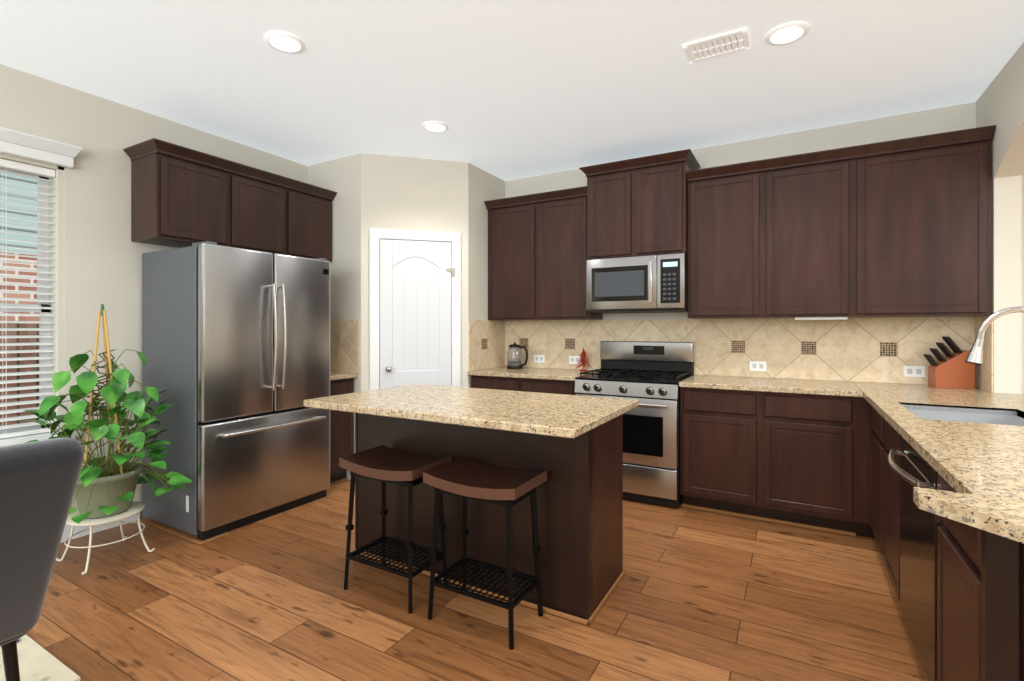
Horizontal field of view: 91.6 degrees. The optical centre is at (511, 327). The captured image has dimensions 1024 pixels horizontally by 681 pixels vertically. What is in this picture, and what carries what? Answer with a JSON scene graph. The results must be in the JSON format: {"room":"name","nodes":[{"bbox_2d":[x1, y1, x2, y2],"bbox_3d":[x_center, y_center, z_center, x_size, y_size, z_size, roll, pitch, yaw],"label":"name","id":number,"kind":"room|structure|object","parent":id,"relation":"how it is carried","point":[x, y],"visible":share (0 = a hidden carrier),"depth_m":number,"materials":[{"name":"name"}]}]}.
{"room":"kitchen","nodes":[
{"label":"kitchen","id":0,"kind":"room"},
{"bbox_2d":[26,480,927,680],"bbox_3d":[0.711,1.350,-0.024,9.400,0.100,8.400,0,0,30],"label":"floor","id":1,"kind":"structure","parent":0,"point":[699,595],"depth_m":2.26,"materials":[{"name":"brown wood"}]},
{"bbox_2d":[0,634,79,680],"bbox_3d":[-2.967,1.294,0.961,1.530,0.012,2.880,0,0,30],"label":"dining rug","id":2,"kind":"object","parent":1,"relation":"on","point":[37,662],"visible":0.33,"depth_m":1.90,"materials":[{"name":"beige fabric"}]},
{"bbox_2d":[0,438,83,680],"bbox_3d":[-1.574,0.791,1.274,0.834,1.020,0.500,0,0,30],"label":"dining chair","id":3,"kind":"object","parent":1,"relation":"on","point":[38,481],"visible":1,"depth_m":1.27,"materials":[{"name":"fabric"}]},
{"bbox_2d":[56,501,154,575],"bbox_3d":[-2.304,1.171,2.827,0.358,0.253,0.358,0,0,30],"label":"plant stand","id":4,"kind":"object","parent":1,"relation":"on","point":[137,508],"visible":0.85,"depth_m":2.77,"materials":[{"name":"beige metal"}]},
{"bbox_2d":[23,304,191,523],"bbox_3d":[-2.312,0.455,2.796,0.859,1.179,0.768,0,0,30],"label":"potted plant","id":5,"kind":"object","parent":4,"relation":"on","point":[106,487],"visible":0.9,"depth_m":2.76,"materials":[{"name":"green plant"}]},
{"bbox_2d":[142,241,329,540],"bbox_3d":[-1.918,0.384,3.588,0.800,1.832,0.966,0,0,30],"label":"fridge","id":6,"kind":"object","parent":1,"relation":"on","point":[236,347],"visible":0.94,"depth_m":3.25,"materials":[{"name":"grey metal"}]},
{"bbox_2d":[330,372,357,485],"bbox_3d":[-1.676,0.843,4.225,0.648,0.915,0.361,0,0,30],"label":"base cabinet","id":7,"kind":"object","parent":1,"relation":"on","point":[341,432],"visible":0.21,"depth_m":4.11,"materials":[{"name":"brown wood"}]},
{"bbox_2d":[339,445,451,613],"bbox_3d":[-0.581,0.972,2.492,0.470,0.657,0.300,0,0,30],"label":"stool","id":8,"kind":"object","parent":1,"relation":"on","point":[383,464],"visible":0.94,"depth_m":2.46,"materials":[{"name":"black metal"}]},
{"bbox_2d":[423,457,546,649],"bbox_3d":[-0.119,0.972,2.239,0.470,0.657,0.300,0,0,30],"label":"stool","id":9,"kind":"object","parent":1,"relation":"on","point":[464,478],"visible":1,"depth_m":2.21,"materials":[{"name":"brown wood"}]},
{"bbox_2d":[354,413,624,625],"bbox_3d":[-0.156,0.858,2.764,1.446,0.884,0.548,0,0,30],"label":"kitchen island","id":10,"kind":"object","parent":1,"relation":"on","point":[579,494],"visible":0.65,"depth_m":2.41,"materials":[{"name":"brown wood"}]},
{"bbox_2d":[304,384,638,438],"bbox_3d":[-0.213,0.396,2.621,1.530,0.036,0.888,0,0,30],"label":"island countertop","id":11,"kind":"structure","parent":10,"relation":"on","point":[563,415],"depth_m":2.40,"materials":[{"name":"stone"}]},
{"bbox_2d":[471,375,518,390],"bbox_3d":[0.003,0.861,4.605,0.505,0.878,0.642,0,0,30],"label":"base cabinet","id":12,"kind":"object","parent":1,"relation":"on","point":[484,382],"depth_m":4.32,"materials":[{"name":"brown wood"}]},
{"bbox_2d":[519,378,575,394],"bbox_3d":[0.444,0.861,4.355,0.509,0.878,0.642,0,0,30],"label":"base cabinet","id":13,"kind":"object","parent":1,"relation":"on","point":[525,384],"depth_m":4.08,"materials":[{"name":"brown wood"}]},
{"bbox_2d":[468,366,600,380],"bbox_3d":[0.214,0.402,4.471,1.027,0.034,0.668,0,0,30],"label":"countertop","id":14,"kind":"structure","parent":13,"relation":"on","point":[527,372],"depth_m":4.31,"materials":[{"name":"stone"}]},
{"bbox_2d":[507,342,527,368],"bbox_3d":[0.054,0.259,4.708,0.218,0.250,0.156,0,0,30],"label":"kettle","id":15,"kind":"object","parent":14,"relation":"on","point":[514,358],"visible":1,"depth_m":4.66,"materials":[{"name":"black"}]},
{"bbox_2d":[574,347,591,370],"bbox_3d":[0.639,0.279,4.473,0.148,0.210,0.156,0,0,30],"label":"decor","id":16,"kind":"object","parent":14,"relation":"on","point":[582,359],"visible":1,"depth_m":4.46,"materials":[{"name":"red"}]},
{"bbox_2d":[574,341,693,506],"bbox_3d":[0.983,0.698,3.984,0.782,1.165,0.734,0,0,30],"label":"stove","id":17,"kind":"object","parent":1,"relation":"on","point":[649,375],"visible":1,"depth_m":3.68,"materials":[{"name":"silver metal"}]},
{"bbox_2d":[680,387,762,519],"bbox_3d":[1.582,0.861,3.709,0.514,0.878,0.642,0,0,30],"label":"base cabinet","id":18,"kind":"object","parent":1,"relation":"on","point":[721,430],"depth_m":3.43,"materials":[{"name":"brown wood"}]},
{"bbox_2d":[763,392,874,537],"bbox_3d":[2.068,0.861,3.432,0.605,0.878,0.642,0,0,30],"label":"base cabinet","id":19,"kind":"object","parent":1,"relation":"on","point":[799,460],"depth_m":3.15,"materials":[{"name":"brown wood"}]},
{"bbox_2d":[679,375,863,395],"bbox_3d":[1.805,0.402,3.554,1.060,0.034,0.693,0,0,30],"label":"countertop","id":20,"kind":"structure","parent":19,"relation":"on","point":[780,385],"depth_m":3.41,"materials":[{"name":"stone"}]},
{"bbox_2d":[840,382,1023,542],"bbox_3d":[1.936,0.472,1.789,1.100,0.174,3.633,0,0,30],"label":"countertop","id":21,"kind":"structure","parent":19,"relation":"on","point":[967,445],"depth_m":1.66,"materials":[{"name":"stone"}]},
{"bbox_2d":[924,336,974,388],"bbox_3d":[2.817,0.219,3.219,0.232,0.330,0.110,0,0,20],"label":"knife block","id":22,"kind":"object","parent":21,"relation":"on","point":[954,369],"visible":1,"depth_m":3.18,"materials":[{"name":"brown wood"}]},
{"bbox_2d":[965,306,1023,365],"bbox_3d":[2.189,0.145,2.152,0.343,0.478,0.099,0,0,30],"label":"faucet","id":23,"kind":"object","parent":21,"relation":"on","point":[975,354],"visible":1,"depth_m":2.21,"materials":[{"name":"silver metal"}]},
{"bbox_2d":[887,435,942,680],"bbox_3d":[1.732,0.862,1.696,0.718,0.876,0.600,0,0,30],"label":"dishwasher","id":24,"kind":"object","parent":1,"relation":"on","point":[918,565],"visible":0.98,"depth_m":1.77,"materials":[{"name":"black"}]},
{"bbox_2d":[937,473,985,680],"bbox_3d":[1.476,0.861,1.175,0.648,0.878,0.548,0,0,30],"label":"base cabinet","id":25,"kind":"object","parent":1,"relation":"on","point":[980,604],"depth_m":1.34,"materials":[{"name":"brown wood"}]},
{"bbox_2d":[986,531,1023,680],"bbox_3d":[1.224,0.861,0.734,0.645,0.878,0.674,0,0,30],"label":"base cabinet","id":26,"kind":"object","parent":1,"relation":"on","point":[1004,556],"depth_m":1.10,"materials":[{"name":"brown wood"}]},
{"bbox_2d":[0,0,1023,518],"bbox_3d":[0.711,-0.150,-0.024,9.400,2.900,8.400,0,0,30],"label":"wall","id":27,"kind":"structure","parent":0,"point":[528,96],"depth_m":3.06,"materials":[{"name":"white paint"}]},
{"bbox_2d":[0,127,82,446],"bbox_3d":[-3.157,-0.171,2.380,0.278,1.862,1.676,0,0,30],"label":"window","id":28,"kind":"structure","parent":27,"relation":"in","point":[34,150],"depth_m":3.02,"materials":[{"name":"beige paint"}]},
{"bbox_2d":[0,158,54,438],"bbox_3d":[-3.156,-0.166,2.379,0.068,1.584,1.496,0,0,30],"label":"window blinds","id":29,"kind":"object","parent":28,"relation":"attached to","point":[25,168],"visible":0.81,"depth_m":2.91,"materials":[{"name":"white plastic"}]},
{"bbox_2d":[127,138,230,247],"bbox_3d":[-2.287,-0.877,3.451,0.347,0.595,0.461,0,0,30],"label":"upper cabinet","id":30,"kind":"object","parent":27,"relation":"attached to","point":[181,196],"depth_m":3.30,"materials":[{"name":"brown wood"}]},
{"bbox_2d":[61,470,350,542],"bbox_3d":[-3.227,1.248,1.464,0.679,0.105,6.698,0,0,30],"label":"baseboard","id":31,"kind":"structure","parent":27,"relation":"attached to","point":[66,532],"depth_m":3.13,"materials":[{"name":"white"}]},
{"bbox_2d":[231,162,290,254],"bbox_3d":[-2.060,-0.877,3.852,0.347,0.595,0.461,0,0,30],"label":"upper cabinet","id":32,"kind":"object","parent":27,"relation":"attached to","point":[260,200],"depth_m":3.77,"materials":[{"name":"brown wood"}]},
{"bbox_2d":[264,31,305,53],"bbox_3d":[-1.173,-1.474,2.575,0.199,0.011,0.199,0,0,-9],"label":"recessed light","id":33,"kind":"object","parent":27,"relation":"in","point":[285,42],"depth_m":2.57,"materials":[{"name":"white"}]},
{"bbox_2d":[291,179,334,261],"bbox_3d":[-1.832,-0.877,4.253,0.347,0.595,0.462,0,0,30],"label":"upper cabinet","id":34,"kind":"object","parent":27,"relation":"attached to","point":[311,207],"depth_m":4.17,"materials":[{"name":"brown wood"}]},
{"bbox_2d":[330,319,358,372],"bbox_3d":[-1.585,0.155,4.377,0.659,0.458,0.008,0,0,30],"label":"tile backsplash","id":35,"kind":"structure","parent":27,"relation":"attached to","point":[344,333],"depth_m":4.29,"materials":[{"name":"tile"}]},
{"bbox_2d":[370,228,460,389],"bbox_3d":[-0.831,0.227,4.321,0.560,2.146,0.560,0,0,30],"label":"pantry door","id":36,"kind":"structure","parent":27,"relation":"in","point":[415,306],"depth_m":4.32,"materials":[{"name":"white wood"}]},
{"bbox_2d":[422,121,448,132],"bbox_3d":[-0.563,-1.474,3.655,0.199,0.011,0.199,0,0,24],"label":"recessed light","id":37,"kind":"object","parent":27,"relation":"in","point":[431,126],"depth_m":3.65,"materials":[{"name":"white"}]},
{"bbox_2d":[468,320,505,370],"bbox_3d":[-0.228,0.155,4.727,0.011,0.458,0.635,0,0,30],"label":"tile backsplash","id":38,"kind":"structure","parent":27,"relation":"attached to","point":[486,338],"depth_m":4.70,"materials":[{"name":"tile"}]},
{"bbox_2d":[484,194,535,319],"bbox_3d":[0.074,-0.628,4.735,0.524,1.104,0.347,0,0,30],"label":"upper cabinet","id":39,"kind":"object","parent":27,"relation":"attached to","point":[511,221],"depth_m":4.58,"materials":[{"name":"brown wood"}]},
{"bbox_2d":[536,189,602,319],"bbox_3d":[0.519,-0.628,4.482,0.500,1.104,0.347,0,0,30],"label":"upper cabinet","id":40,"kind":"object","parent":27,"relation":"attached to","point":[560,263],"depth_m":4.34,"materials":[{"name":"brown wood"}]},
{"bbox_2d":[584,161,635,260],"bbox_3d":[0.893,-0.946,4.230,0.395,0.748,0.417,0,0,30],"label":"upper cabinet","id":41,"kind":"object","parent":27,"relation":"attached to","point":[610,190],"depth_m":4.05,"materials":[{"name":"brown wood"}]},
{"bbox_2d":[636,149,695,255],"bbox_3d":[1.236,-0.946,4.034,0.395,0.748,0.417,0,0,30],"label":"upper cabinet","id":42,"kind":"object","parent":27,"relation":"attached to","point":[662,179],"depth_m":3.84,"materials":[{"name":"brown wood"}]},
{"bbox_2d":[586,253,687,313],"bbox_3d":[1.054,-0.349,4.109,0.782,0.438,0.466,0,0,30],"label":"over-the-range microwave","id":43,"kind":"object","parent":42,"relation":"attached to","point":[649,284],"visible":1,"depth_m":3.92,"materials":[{"name":"silver metal"}]},
{"bbox_2d":[682,27,750,63],"bbox_3d":[1.071,-1.474,2.607,0.310,0.011,0.200,0,0,30],"label":"air vent","id":44,"kind":"object","parent":27,"relation":"in","point":[718,45],"visible":1,"depth_m":2.60,"materials":[{"name":"white"}]},
{"bbox_2d":[688,161,763,318],"bbox_3d":[1.652,-0.628,3.838,0.517,1.104,0.347,0,0,30],"label":"upper cabinet","id":45,"kind":"object","parent":27,"relation":"attached to","point":[726,202],"depth_m":3.68,"materials":[{"name":"brown wood"}]},
{"bbox_2d":[506,317,969,384],"bbox_3d":[1.479,0.155,4.133,3.568,0.458,0.011,0,0,30],"label":"tile backsplash","id":46,"kind":"structure","parent":27,"relation":"attached to","point":[882,349],"depth_m":3.82,"materials":[{"name":"tile"}]},
{"bbox_2d":[534,355,544,362],"bbox_3d":[0.263,0.297,4.816,0.116,0.075,0.004,0,0,30],"label":"electrical outlet plate","id":47,"kind":"object","parent":46,"relation":"attached to","point":[537,358],"depth_m":4.81,"materials":[{"name":"white plastic"}]},
{"bbox_2d":[569,356,580,363],"bbox_3d":[0.585,0.297,4.633,0.116,0.075,0.004,0,0,30],"label":"electrical outlet plate","id":48,"kind":"object","parent":46,"relation":"attached to","point":[572,359],"depth_m":4.63,"materials":[{"name":"white plastic"}]},
{"bbox_2d":[750,361,765,370],"bbox_3d":[1.915,0.297,3.878,0.116,0.075,0.004,0,0,30],"label":"electrical outlet plate","id":49,"kind":"object","parent":46,"relation":"attached to","point":[754,365],"depth_m":3.88,"materials":[{"name":"white plastic"}]},
{"bbox_2d":[904,366,924,376],"bbox_3d":[2.750,0.297,3.403,0.116,0.075,0.004,0,0,30],"label":"electrical outlet plate","id":50,"kind":"object","parent":46,"relation":"attached to","point":[914,371],"depth_m":3.40,"materials":[{"name":"white plastic"}]},
{"bbox_2d":[765,22,809,45],"bbox_3d":[1.380,-1.474,2.500,0.199,0.011,0.199,0,0,-9],"label":"recessed light","id":51,"kind":"object","parent":27,"relation":"in","point":[782,34],"depth_m":2.49,"materials":[{"name":"white"}]},
{"bbox_2d":[764,146,855,319],"bbox_3d":[2.110,-0.628,3.578,0.536,1.104,0.347,0,0,30],"label":"upper cabinet","id":52,"kind":"object","parent":27,"relation":"attached to","point":[810,198],"depth_m":3.41,"materials":[{"name":"brown wood"}]},
{"bbox_2d":[856,125,995,316],"bbox_3d":[2.642,-0.628,3.276,0.687,1.104,0.347,0,0,30],"label":"upper cabinet","id":53,"kind":"object","parent":27,"relation":"attached to","point":[898,228],"depth_m":3.11,"materials":[{"name":"brown wood"}]},
{"bbox_2d":[970,316,992,391],"bbox_3d":[2.943,0.155,3.106,0.008,0.458,0.321,0,0,30],"label":"tile backsplash","id":54,"kind":"structure","parent":27,"relation":"attached to","point":[983,373],"depth_m":3.08,"materials":[{"name":"tile"}]},
{"label":"outside","id":55,"kind":"structure","parent":0,"visible":0},
{"bbox_2d":[0,172,38,425],"bbox_3d":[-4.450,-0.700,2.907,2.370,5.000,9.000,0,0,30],"label":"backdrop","id":56,"kind":"structure","parent":55,"point":[20,200],"depth_m":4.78,"materials":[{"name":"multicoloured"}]}
]}

